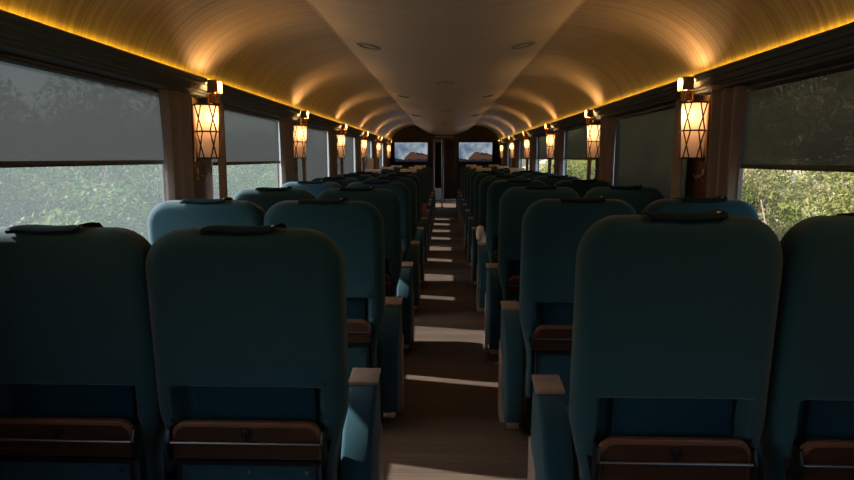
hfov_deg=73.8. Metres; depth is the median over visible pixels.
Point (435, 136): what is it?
trim
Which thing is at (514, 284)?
tray
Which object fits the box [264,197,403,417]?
seat
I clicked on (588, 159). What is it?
curtain
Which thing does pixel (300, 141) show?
wall sconce
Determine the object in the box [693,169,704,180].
coat hook
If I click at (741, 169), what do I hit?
window
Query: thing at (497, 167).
seat
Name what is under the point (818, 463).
tray
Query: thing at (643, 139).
roller shade
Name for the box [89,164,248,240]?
bush
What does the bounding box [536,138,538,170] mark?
window
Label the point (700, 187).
trim
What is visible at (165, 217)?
seat
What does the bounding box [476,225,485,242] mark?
cloth bag
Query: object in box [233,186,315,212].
seat
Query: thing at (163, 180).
window
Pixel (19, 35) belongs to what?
trim
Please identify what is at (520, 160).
window
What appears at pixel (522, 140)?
roller shade
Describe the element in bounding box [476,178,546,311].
seat
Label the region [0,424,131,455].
tray
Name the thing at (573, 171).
bush
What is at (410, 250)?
seat
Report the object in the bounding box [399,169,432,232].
seat
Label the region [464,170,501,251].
seat
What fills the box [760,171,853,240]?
bush
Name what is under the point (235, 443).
tray
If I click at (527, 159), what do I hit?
curtain
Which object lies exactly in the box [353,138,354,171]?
window
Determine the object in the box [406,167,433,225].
seat
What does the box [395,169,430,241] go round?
seat
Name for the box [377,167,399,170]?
seat
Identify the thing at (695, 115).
wall sconce
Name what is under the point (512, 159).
curtain
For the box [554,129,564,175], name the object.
curtain
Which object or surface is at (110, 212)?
bush
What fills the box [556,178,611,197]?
seat
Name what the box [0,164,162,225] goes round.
bush
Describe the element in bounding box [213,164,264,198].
bush
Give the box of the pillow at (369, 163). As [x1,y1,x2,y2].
[363,157,373,170]
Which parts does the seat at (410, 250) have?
backrest, armrest, panel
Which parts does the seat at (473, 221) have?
panel, armrest, backrest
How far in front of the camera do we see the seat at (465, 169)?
10.99 m
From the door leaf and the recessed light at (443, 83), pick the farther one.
the door leaf
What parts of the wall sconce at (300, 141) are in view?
lamp shade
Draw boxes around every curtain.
[158,89,194,200]
[218,101,227,198]
[279,118,294,184]
[302,158,305,180]
[328,130,337,176]
[339,132,343,174]
[355,136,360,171]
[361,137,364,170]
[371,140,376,168]
[383,143,386,166]
[503,143,507,165]
[511,141,513,167]
[514,140,519,167]
[526,137,528,169]
[529,136,536,170]
[548,131,552,172]
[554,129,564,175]
[587,158,591,179]
[599,117,616,185]
[670,99,682,198]
[706,85,747,199]
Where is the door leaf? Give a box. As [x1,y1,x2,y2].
[435,142,440,187]
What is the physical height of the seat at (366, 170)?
1.183 m
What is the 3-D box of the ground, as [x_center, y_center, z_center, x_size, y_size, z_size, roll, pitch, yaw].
[11.571,-3.583,19.334,18.100,6.979,60.000,0,8,2]
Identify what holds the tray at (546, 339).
on the seat at (536, 330)
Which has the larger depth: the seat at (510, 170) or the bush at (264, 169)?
the bush at (264, 169)
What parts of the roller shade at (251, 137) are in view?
rail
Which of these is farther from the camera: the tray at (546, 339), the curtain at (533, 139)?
the curtain at (533, 139)
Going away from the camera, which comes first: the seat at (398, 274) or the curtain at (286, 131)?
the seat at (398, 274)
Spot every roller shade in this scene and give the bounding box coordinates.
[0,51,163,167]
[212,105,280,165]
[297,123,327,180]
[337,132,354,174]
[361,140,370,170]
[379,143,382,167]
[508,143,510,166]
[520,138,529,158]
[537,132,554,158]
[564,122,596,159]
[613,103,686,198]
[740,60,853,171]
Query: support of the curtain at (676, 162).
hanging from the wall at (689, 188)
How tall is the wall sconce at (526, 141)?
0.444 m
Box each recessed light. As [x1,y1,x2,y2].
[356,43,380,49]
[437,82,453,84]
[511,42,535,48]
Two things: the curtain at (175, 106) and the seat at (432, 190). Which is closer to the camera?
the curtain at (175, 106)
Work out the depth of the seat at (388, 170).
9.90 m
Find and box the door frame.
[432,138,457,210]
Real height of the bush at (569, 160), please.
2.773 m
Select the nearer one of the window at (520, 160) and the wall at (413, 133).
the window at (520, 160)
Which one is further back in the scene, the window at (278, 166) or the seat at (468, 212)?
the seat at (468, 212)
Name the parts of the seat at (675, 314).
panel, armrest, tray rod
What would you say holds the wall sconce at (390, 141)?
attached to the wall at (208, 162)
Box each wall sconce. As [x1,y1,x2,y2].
[191,80,222,161]
[293,110,308,159]
[337,124,346,157]
[361,131,367,157]
[377,136,381,157]
[387,140,391,157]
[499,139,502,157]
[509,136,513,157]
[523,131,529,157]
[545,123,554,157]
[585,109,599,157]
[677,76,710,161]
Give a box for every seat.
[0,222,177,479]
[145,223,383,479]
[147,197,265,244]
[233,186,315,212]
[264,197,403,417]
[281,180,341,197]
[312,176,360,186]
[316,186,413,348]
[333,173,372,181]
[347,180,419,308]
[348,171,381,177]
[360,169,388,174]
[365,176,423,283]
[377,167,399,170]
[377,174,426,265]
[382,169,394,172]
[386,171,429,251]
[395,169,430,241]
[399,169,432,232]
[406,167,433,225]
[415,165,435,201]
[422,167,434,219]
[457,165,475,214]
[458,166,469,219]
[459,166,484,225]
[460,168,475,232]
[462,168,493,241]
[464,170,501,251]
[467,172,512,265]
[471,175,525,284]
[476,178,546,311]
[484,184,579,353]
[491,166,511,169]
[496,168,508,171]
[498,195,636,431]
[503,168,529,172]
[510,170,541,175]
[521,172,557,179]
[527,209,782,479]
[534,175,579,185]
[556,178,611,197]
[583,185,663,212]
[642,196,758,219]
[756,213,853,479]
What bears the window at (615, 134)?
in the wall at (689, 188)
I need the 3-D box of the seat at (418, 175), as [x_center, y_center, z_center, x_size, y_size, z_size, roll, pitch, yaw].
[-0.280,-0.400,8.140,0.626,1.169,0.581,0,8,2]
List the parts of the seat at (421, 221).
backrest, armrest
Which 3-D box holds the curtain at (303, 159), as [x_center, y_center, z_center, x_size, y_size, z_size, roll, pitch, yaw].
[-1.192,-0.538,5.536,0.038,1.185,0.237,-2,8,-13]
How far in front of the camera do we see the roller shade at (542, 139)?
8.41 m
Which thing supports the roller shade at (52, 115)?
attached to the wall at (208, 162)
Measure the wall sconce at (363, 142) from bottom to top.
0.444 m
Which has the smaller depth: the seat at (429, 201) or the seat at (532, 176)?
the seat at (532, 176)
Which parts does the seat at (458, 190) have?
backrest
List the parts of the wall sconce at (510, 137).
lamp shade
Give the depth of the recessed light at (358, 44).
3.82 m
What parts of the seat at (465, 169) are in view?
armrest, backrest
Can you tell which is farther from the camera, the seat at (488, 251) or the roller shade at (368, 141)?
the roller shade at (368, 141)
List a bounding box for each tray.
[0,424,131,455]
[175,427,318,459]
[347,323,367,341]
[385,277,388,290]
[509,279,519,293]
[536,329,572,349]
[601,444,747,479]
[802,447,853,479]
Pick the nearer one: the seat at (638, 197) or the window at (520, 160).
the seat at (638, 197)
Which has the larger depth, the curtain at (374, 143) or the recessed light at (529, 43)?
the curtain at (374, 143)
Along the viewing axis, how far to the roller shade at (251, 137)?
4.18 m
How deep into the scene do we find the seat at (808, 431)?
1.45 m
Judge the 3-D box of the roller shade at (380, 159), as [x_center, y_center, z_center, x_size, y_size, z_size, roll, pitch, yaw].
[-1.050,-1.800,12.288,0.040,0.642,1.470,0,8,2]
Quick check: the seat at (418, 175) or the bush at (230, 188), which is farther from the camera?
the bush at (230, 188)
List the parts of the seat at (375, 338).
backrest, tray rod, panel, armrest, panel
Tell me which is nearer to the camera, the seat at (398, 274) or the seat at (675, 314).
the seat at (675, 314)
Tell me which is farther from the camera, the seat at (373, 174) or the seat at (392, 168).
the seat at (392, 168)
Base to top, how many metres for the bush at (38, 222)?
2.194 m
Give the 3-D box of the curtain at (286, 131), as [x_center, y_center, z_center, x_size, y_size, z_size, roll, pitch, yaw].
[-1.209,-0.459,4.992,0.038,1.185,0.237,2,9,17]
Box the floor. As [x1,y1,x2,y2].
[378,200,530,479]
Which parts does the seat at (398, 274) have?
backrest, armrest, panel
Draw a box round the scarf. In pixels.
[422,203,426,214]
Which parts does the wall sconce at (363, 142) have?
lamp shade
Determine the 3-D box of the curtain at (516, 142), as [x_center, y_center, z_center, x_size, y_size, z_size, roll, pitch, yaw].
[1.712,-1.318,10.950,0.038,1.185,0.237,-2,8,-13]
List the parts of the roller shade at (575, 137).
rail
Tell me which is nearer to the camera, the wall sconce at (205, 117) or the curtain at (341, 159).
the wall sconce at (205, 117)
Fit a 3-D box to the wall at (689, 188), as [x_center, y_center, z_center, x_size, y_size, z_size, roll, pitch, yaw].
[1.642,-0.662,6.170,0.055,2.250,16.900,0,8,2]
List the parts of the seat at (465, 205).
panel, armrest, backrest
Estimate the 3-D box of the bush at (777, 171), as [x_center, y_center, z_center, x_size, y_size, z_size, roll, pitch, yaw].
[6.215,-1.615,12.066,2.663,2.644,3.231,7,11,39]
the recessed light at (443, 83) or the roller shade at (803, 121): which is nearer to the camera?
the roller shade at (803, 121)
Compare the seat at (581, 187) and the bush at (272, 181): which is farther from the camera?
the bush at (272, 181)
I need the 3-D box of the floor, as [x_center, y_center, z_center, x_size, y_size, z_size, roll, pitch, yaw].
[0.255,0.204,8.260,3.120,0.060,20.900,0,8,2]
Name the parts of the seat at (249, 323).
tray rod, panel, seat frame, armrest, panel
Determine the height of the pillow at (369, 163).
0.317 m
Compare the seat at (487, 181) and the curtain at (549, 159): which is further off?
the curtain at (549, 159)
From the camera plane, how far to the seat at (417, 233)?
5.79 m
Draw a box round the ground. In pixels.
[522,159,846,224]
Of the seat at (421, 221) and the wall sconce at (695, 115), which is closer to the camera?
the wall sconce at (695, 115)
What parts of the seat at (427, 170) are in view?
backrest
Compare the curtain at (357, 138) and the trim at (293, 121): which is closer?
the trim at (293, 121)
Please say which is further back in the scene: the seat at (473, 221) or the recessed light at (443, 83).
the seat at (473, 221)
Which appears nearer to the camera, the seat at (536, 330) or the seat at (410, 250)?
the seat at (536, 330)
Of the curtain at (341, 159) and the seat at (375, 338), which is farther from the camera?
the curtain at (341, 159)
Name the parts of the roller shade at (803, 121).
rail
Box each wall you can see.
[0,99,389,479]
[390,126,500,188]
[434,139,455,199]
[595,97,699,197]
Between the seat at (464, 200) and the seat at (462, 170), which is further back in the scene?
the seat at (462, 170)
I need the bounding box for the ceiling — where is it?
[0,0,853,139]
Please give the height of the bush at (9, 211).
3.646 m
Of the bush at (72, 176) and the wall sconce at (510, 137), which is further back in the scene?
the bush at (72, 176)
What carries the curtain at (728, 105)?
hanging from the wall at (689, 188)
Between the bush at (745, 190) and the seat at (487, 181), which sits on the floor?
the seat at (487, 181)
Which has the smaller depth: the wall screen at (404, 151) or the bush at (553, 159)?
the wall screen at (404, 151)
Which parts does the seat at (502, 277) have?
panel, armrest, panel, backrest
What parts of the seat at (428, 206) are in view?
backrest, armrest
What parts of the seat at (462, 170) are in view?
armrest, backrest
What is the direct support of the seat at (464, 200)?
on the floor
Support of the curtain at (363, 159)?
hanging from the wall at (208, 162)
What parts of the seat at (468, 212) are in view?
panel, armrest, backrest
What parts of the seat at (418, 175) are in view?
backrest, armrest, panel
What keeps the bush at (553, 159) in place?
on the ground
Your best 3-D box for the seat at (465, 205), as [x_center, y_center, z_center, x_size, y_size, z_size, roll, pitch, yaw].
[0.857,-0.559,9.138,0.571,1.201,0.596,0,8,2]
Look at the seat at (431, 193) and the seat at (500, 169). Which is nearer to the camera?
the seat at (500, 169)
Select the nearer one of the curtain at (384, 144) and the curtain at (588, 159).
the curtain at (588, 159)
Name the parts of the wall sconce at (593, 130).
lamp shade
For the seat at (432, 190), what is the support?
on the floor
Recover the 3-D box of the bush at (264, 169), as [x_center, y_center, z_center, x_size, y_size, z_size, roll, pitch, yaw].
[-6.837,-2.335,21.747,4.101,3.360,2.788,-4,9,-23]
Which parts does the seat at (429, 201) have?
backrest, armrest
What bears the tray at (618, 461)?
on the seat at (675, 314)
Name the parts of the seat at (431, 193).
backrest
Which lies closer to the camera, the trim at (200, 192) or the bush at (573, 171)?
the trim at (200, 192)
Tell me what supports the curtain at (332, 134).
hanging from the wall at (208, 162)
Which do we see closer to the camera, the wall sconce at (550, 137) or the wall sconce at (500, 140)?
the wall sconce at (550, 137)
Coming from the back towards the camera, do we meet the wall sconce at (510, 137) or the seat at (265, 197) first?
the wall sconce at (510, 137)
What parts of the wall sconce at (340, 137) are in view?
lamp shade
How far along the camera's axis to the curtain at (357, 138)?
8.93 m
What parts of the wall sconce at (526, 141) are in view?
lamp shade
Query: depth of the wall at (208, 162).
3.44 m
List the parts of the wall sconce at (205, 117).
plate, lamp shade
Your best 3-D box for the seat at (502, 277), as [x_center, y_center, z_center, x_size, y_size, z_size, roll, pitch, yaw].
[0.690,0.208,3.860,0.567,1.186,0.581,0,8,2]
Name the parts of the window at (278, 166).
frame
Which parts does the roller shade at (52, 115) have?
rail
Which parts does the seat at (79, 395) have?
tray rod, panel, seat frame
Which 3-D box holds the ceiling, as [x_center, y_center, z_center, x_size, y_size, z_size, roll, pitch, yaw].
[0.196,-1.561,6.097,3.200,0.550,16.920,0,8,2]
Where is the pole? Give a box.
[441,139,442,207]
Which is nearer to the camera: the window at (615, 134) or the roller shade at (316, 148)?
the window at (615, 134)
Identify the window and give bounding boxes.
[160,164,166,201]
[212,122,281,194]
[296,122,328,176]
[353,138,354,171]
[519,145,521,167]
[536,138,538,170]
[563,135,595,174]
[613,134,686,196]
[737,168,743,199]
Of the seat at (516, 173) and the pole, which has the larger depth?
the pole
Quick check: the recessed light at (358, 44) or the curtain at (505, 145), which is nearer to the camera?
the recessed light at (358, 44)
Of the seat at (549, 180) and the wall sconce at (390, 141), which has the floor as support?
the seat at (549, 180)
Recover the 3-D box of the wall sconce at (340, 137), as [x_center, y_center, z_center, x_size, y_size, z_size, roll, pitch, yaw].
[-1.096,-1.244,7.214,0.155,0.444,0.148,0,8,2]
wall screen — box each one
[394,141,428,162]
[458,141,492,162]
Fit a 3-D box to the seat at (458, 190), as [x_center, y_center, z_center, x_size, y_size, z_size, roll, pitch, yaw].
[0.990,-1.169,13.364,0.571,1.201,0.596,0,8,2]
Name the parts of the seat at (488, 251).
panel, armrest, backrest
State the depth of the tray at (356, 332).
2.67 m
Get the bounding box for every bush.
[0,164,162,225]
[0,166,79,226]
[8,208,105,226]
[27,165,148,217]
[43,178,149,241]
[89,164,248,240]
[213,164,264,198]
[213,164,276,192]
[227,182,258,197]
[254,171,276,187]
[257,175,276,187]
[525,159,568,171]
[539,163,572,175]
[541,159,594,177]
[567,160,594,179]
[568,160,594,169]
[741,169,788,231]
[742,169,793,204]
[750,169,853,236]
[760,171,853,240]
[832,172,853,214]
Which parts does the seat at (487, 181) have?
panel, armrest, backrest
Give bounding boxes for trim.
[0,9,393,143]
[191,96,206,198]
[293,121,295,181]
[435,136,453,137]
[496,22,853,143]
[693,94,710,197]
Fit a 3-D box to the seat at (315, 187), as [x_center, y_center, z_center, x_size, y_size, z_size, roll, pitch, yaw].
[-0.958,0.048,5.036,0.563,1.169,0.581,0,8,2]
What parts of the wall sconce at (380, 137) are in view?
lamp shade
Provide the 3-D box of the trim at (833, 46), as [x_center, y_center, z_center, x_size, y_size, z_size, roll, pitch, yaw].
[1.555,-1.265,6.086,0.121,0.092,16.900,0,8,2]
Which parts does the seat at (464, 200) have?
armrest, backrest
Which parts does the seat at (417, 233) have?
backrest, armrest, panel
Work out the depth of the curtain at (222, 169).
3.42 m
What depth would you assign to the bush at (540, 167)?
20.54 m
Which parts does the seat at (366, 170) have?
backrest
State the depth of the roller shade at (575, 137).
6.23 m
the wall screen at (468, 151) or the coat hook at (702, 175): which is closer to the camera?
the coat hook at (702, 175)
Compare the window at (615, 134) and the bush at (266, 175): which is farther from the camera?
the bush at (266, 175)
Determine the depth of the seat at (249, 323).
1.62 m
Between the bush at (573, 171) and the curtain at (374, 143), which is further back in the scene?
the bush at (573, 171)
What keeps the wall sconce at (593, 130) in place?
attached to the wall at (689, 188)
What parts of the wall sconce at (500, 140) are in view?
lamp shade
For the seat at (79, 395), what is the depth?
1.63 m
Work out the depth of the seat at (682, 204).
2.45 m
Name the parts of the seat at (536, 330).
panel, armrest, seat frame, leg, panel, tray rod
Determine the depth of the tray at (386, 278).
3.71 m
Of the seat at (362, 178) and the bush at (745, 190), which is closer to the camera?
the seat at (362, 178)
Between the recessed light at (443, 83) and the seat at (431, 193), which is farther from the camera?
the seat at (431, 193)
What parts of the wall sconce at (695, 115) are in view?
lamp shade, plate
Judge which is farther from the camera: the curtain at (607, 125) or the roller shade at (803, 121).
the curtain at (607, 125)
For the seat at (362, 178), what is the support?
on the floor
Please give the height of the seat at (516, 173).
1.186 m
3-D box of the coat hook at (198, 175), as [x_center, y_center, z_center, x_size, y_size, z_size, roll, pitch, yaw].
[-1.277,-0.372,3.221,0.051,0.063,0.062,0,8,2]
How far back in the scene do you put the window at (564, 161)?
6.87 m
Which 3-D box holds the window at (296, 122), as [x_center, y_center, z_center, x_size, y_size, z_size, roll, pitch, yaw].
[-1.250,-0.807,6.251,0.054,0.915,1.530,0,8,2]
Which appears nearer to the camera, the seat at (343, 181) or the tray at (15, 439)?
the tray at (15, 439)
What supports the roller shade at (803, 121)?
attached to the wall at (689, 188)
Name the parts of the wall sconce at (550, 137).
lamp shade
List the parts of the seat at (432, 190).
backrest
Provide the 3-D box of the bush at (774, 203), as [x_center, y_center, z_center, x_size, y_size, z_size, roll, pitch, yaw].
[6.282,-1.053,8.478,2.395,2.489,2.493,-3,9,-19]
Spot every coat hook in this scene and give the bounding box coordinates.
[196,169,206,179]
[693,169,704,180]
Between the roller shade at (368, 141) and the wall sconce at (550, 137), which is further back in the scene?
the roller shade at (368, 141)
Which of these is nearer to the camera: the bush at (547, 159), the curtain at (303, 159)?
the curtain at (303, 159)

